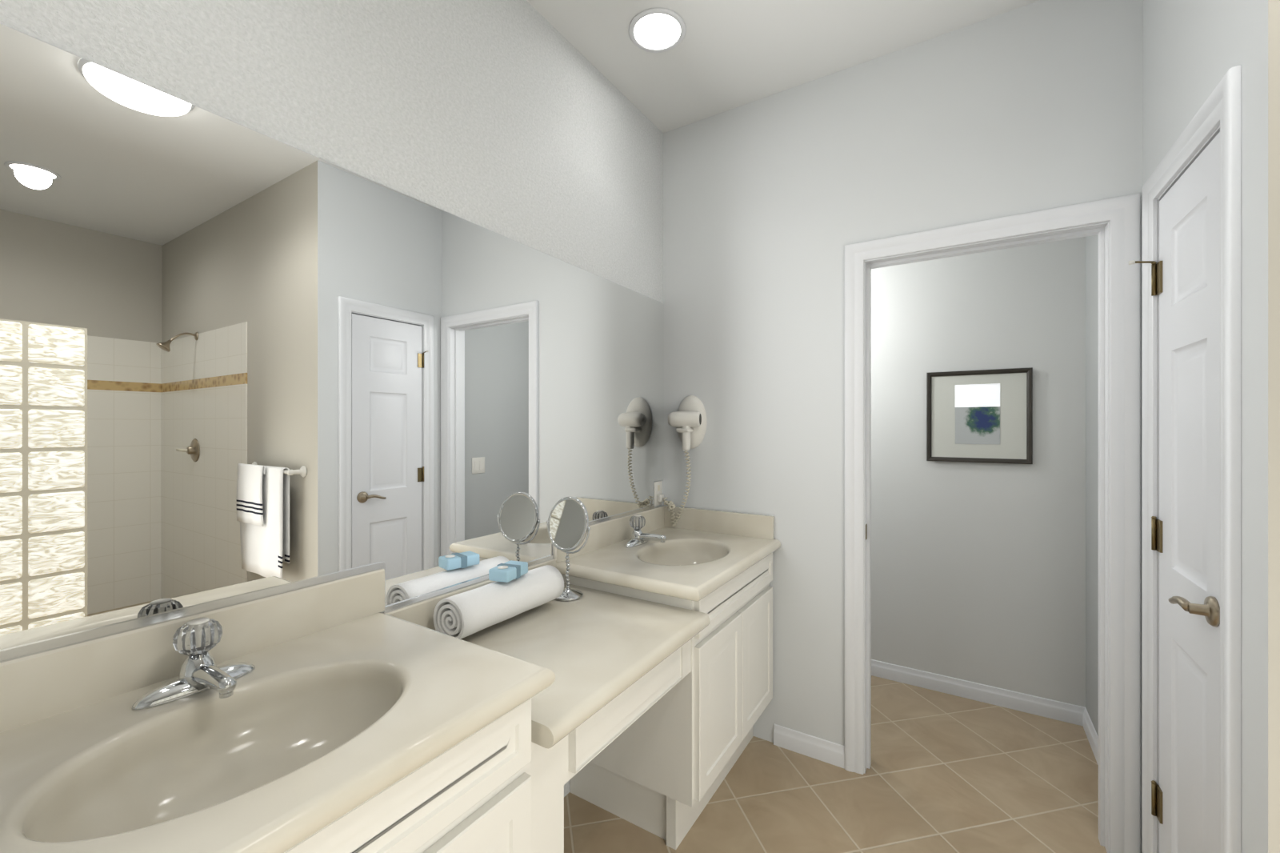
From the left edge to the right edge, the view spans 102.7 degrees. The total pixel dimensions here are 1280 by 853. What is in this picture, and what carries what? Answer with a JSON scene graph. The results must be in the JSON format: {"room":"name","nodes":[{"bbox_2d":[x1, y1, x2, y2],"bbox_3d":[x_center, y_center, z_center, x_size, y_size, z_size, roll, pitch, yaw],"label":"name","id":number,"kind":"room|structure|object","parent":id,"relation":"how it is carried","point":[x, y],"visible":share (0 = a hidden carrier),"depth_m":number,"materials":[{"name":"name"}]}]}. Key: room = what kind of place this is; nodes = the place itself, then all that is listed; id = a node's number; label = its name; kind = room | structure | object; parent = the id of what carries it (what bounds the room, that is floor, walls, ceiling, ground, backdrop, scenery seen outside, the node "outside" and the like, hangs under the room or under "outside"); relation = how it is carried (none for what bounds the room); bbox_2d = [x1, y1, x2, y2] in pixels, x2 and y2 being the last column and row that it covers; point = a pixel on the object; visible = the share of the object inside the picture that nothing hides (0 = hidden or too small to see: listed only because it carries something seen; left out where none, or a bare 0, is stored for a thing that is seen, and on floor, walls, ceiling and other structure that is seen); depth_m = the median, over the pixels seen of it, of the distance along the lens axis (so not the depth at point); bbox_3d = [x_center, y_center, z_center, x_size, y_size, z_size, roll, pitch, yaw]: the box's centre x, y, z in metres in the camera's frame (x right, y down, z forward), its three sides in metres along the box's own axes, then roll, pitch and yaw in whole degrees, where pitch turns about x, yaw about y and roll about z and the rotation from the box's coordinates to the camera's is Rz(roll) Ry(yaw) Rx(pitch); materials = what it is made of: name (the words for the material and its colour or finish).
{"room":"bathroom","nodes":[
{"label":"bathroom","id":0,"kind":"room"},
{"bbox_2d":[0,0,663,796],"bbox_3d":[-0.733,-0.033,1.296,0.128,2.836,5.034,0,0,32],"label":"wall","id":1,"kind":"structure","parent":0,"point":[238,363],"depth_m":1.16,"materials":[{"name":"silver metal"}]},
{"bbox_2d":[654,480,669,510],"bbox_3d":[0.112,0.338,2.474,0.062,0.139,0.072,0,0,32],"label":"socket","id":2,"kind":"object","parent":1,"relation":"attached to","point":[658,496],"depth_m":2.47,"materials":[{"name":"white plastic"}]},
{"bbox_2d":[526,0,1039,132],"bbox_3d":[1.083,-1.481,0.144,4.430,0.060,5.034,0,0,32],"label":"ceiling","id":3,"kind":"structure","parent":0,"point":[731,54],"depth_m":1.92,"materials":[{"name":"white paint"}]},
{"bbox_2d":[628,8,686,52],"bbox_3d":[0.064,-1.447,1.878,0.210,0.008,0.210,0,0,32],"label":"recessed light","id":4,"kind":"object","parent":3,"relation":"in","point":[653,30],"visible":1,"depth_m":1.87,"materials":[{"name":"white"}]},
{"bbox_2d":[564,675,1107,852],"bbox_3d":[1.083,1.415,0.144,4.430,0.060,5.034,0,0,32],"label":"floor","id":5,"kind":"structure","parent":0,"point":[947,773],"depth_m":1.92,"materials":[{"name":"tile"}]},
{"bbox_2d":[0,505,780,852],"bbox_3d":[-0.246,0.874,1.406,0.600,1.023,2.291,0,0,32],"label":"vanity","id":6,"kind":"object","parent":5,"relation":"on","point":[355,726],"visible":0.99,"depth_m":0.97,"materials":[{"name":"white stone"}]},
{"bbox_2d":[132,617,255,709],"bbox_3d":[-0.774,0.407,0.884,0.152,0.119,0.171,0,0,-27],"label":"faucet","id":7,"kind":"object","parent":6,"relation":"on","point":[199,672],"visible":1,"depth_m":0.89,"materials":[{"name":"silver metal"}]},
{"bbox_2d":[433,564,563,639],"bbox_3d":[-0.399,0.509,1.508,0.126,0.111,0.390,0,0,32],"label":"roll","id":8,"kind":"object","parent":6,"relation":"on","point":[461,615],"visible":1,"depth_m":1.42,"materials":[{"name":"white fabric"}]},
{"bbox_2d":[488,560,527,582],"bbox_3d":[-0.389,0.429,1.520,0.068,0.037,0.110,0,0,20],"label":"soap box","id":9,"kind":"object","parent":8,"relation":"on","point":[506,572],"visible":1,"depth_m":1.49,"materials":[{"name":"blue"}]},
{"bbox_2d":[546,496,590,600],"bbox_3d":[-0.245,0.408,1.737,0.175,0.335,0.108,0,0,5],"label":"mirror","id":10,"kind":"object","parent":6,"relation":"on","point":[567,522],"visible":0.96,"depth_m":1.73,"materials":[{"name":"silver metal"}]},
{"bbox_2d":[624,514,666,547],"bbox_3d":[0.006,0.432,2.113,0.152,0.119,0.171,0,0,-27],"label":"faucet","id":11,"kind":"object","parent":6,"relation":"on","point":[637,522],"visible":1,"depth_m":2.12,"materials":[{"name":"silver metal"}]},
{"bbox_2d":[663,0,1143,852],"bbox_3d":[0.878,-0.033,2.121,1.735,2.836,0.115,0,0,32],"label":"wall","id":12,"kind":"structure","parent":0,"point":[1038,106],"depth_m":2.13,"materials":[{"name":"white paint"}]},
{"bbox_2d":[663,395,707,526],"bbox_3d":[0.199,0.166,2.415,0.201,0.627,0.114,0,0,32],"label":"hair dryer","id":13,"kind":"object","parent":12,"relation":"attached to","point":[690,422],"visible":1,"depth_m":2.40,"materials":[{"name":"white plastic"}]},
{"bbox_2d":[773,724,844,768],"bbox_3d":[0.707,1.343,2.154,0.292,0.085,0.012,0,0,32],"label":"baseboard","id":14,"kind":"structure","parent":12,"relation":"attached to","point":[827,751],"depth_m":2.15,"materials":[{"name":"white wood"}]},
{"bbox_2d":[864,220,1109,852],"bbox_3d":[1.234,0.356,1.895,0.761,2.058,0.117,0,0,32],"label":"doorway","id":15,"kind":"structure","parent":12,"relation":"in","point":[1102,229],"depth_m":1.70,"materials":[{"name":"white wood"}]},
{"bbox_2d":[844,192,1140,852],"bbox_3d":[1.198,0.327,1.838,0.875,2.115,0.018,0,0,32],"label":"trim","id":16,"kind":"structure","parent":12,"relation":"attached to","point":[1123,213],"depth_m":1.64,"materials":[{"name":"white wood"}]},
{"bbox_2d":[871,236,1085,707],"bbox_3d":[1.360,-0.033,2.881,1.735,2.836,0.115,0,0,32],"label":"wall","id":17,"kind":"structure","parent":0,"point":[978,569],"depth_m":2.58,"materials":[{"name":"white paint"}]},
{"bbox_2d":[926,367,1032,463],"bbox_3d":[1.700,-0.049,2.582,0.444,0.464,0.022,0,0,32],"label":"picture frame","id":18,"kind":"object","parent":17,"relation":"attached to","point":[982,415],"visible":1,"depth_m":2.58,"materials":[{"name":"grey"}]},
{"bbox_2d":[871,659,1098,764],"bbox_3d":[1.140,1.343,2.535,1.734,0.085,0.704,0,0,32],"label":"baseboard","id":19,"kind":"structure","parent":17,"relation":"attached to","point":[1062,711],"depth_m":2.55,"materials":[{"name":"white wood"}]},
{"bbox_2d":[1085,0,1279,852],"bbox_3d":[1.659,-0.033,1.625,0.115,2.836,1.686,0,0,32],"label":"wall","id":20,"kind":"structure","parent":0,"point":[1190,46],"depth_m":1.00,"materials":[{"name":"white paint"}]},
{"bbox_2d":[1156,124,1219,852],"bbox_3d":[1.427,0.356,1.260,0.115,2.058,0.493,0,0,32],"label":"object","id":21,"kind":"structure","parent":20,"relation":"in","point":[1217,131],"depth_m":1.49,"materials":[{"name":"white wood"}]},
{"bbox_2d":[1159,132,1219,852],"bbox_3d":[1.395,0.363,1.280,0.035,2.024,0.451,0,0,32],"label":"closet door","id":22,"kind":"structure","parent":20,"relation":"in","point":[1190,211],"depth_m":1.28,"materials":[{"name":"white wood"}]},
{"bbox_2d":[1168,596,1219,626],"bbox_3d":[1.292,0.417,1.202,0.055,0.066,0.150,0,0,32],"label":"door lever","id":23,"kind":"object","parent":22,"relation":"attached to","point":[1210,609],"depth_m":1.16,"materials":[{"name":"metal"}]},
{"bbox_2d":[1141,64,1241,852],"bbox_3d":[1.370,0.327,1.296,0.018,2.115,0.607,0,0,32],"label":"trim","id":24,"kind":"structure","parent":20,"relation":"attached to","point":[1223,106],"depth_m":1.08,"materials":[{"name":"white wood"}]},
{"bbox_2d":[1128,260,1162,823],"bbox_3d":[1.468,0.320,1.489,0.064,1.619,0.041,0,0,32],"label":"closet door hinges","id":25,"kind":"object","parent":24,"relation":"attached to","point":[1156,268],"depth_m":1.48,"materials":[{"name":"metal"}]}
]}

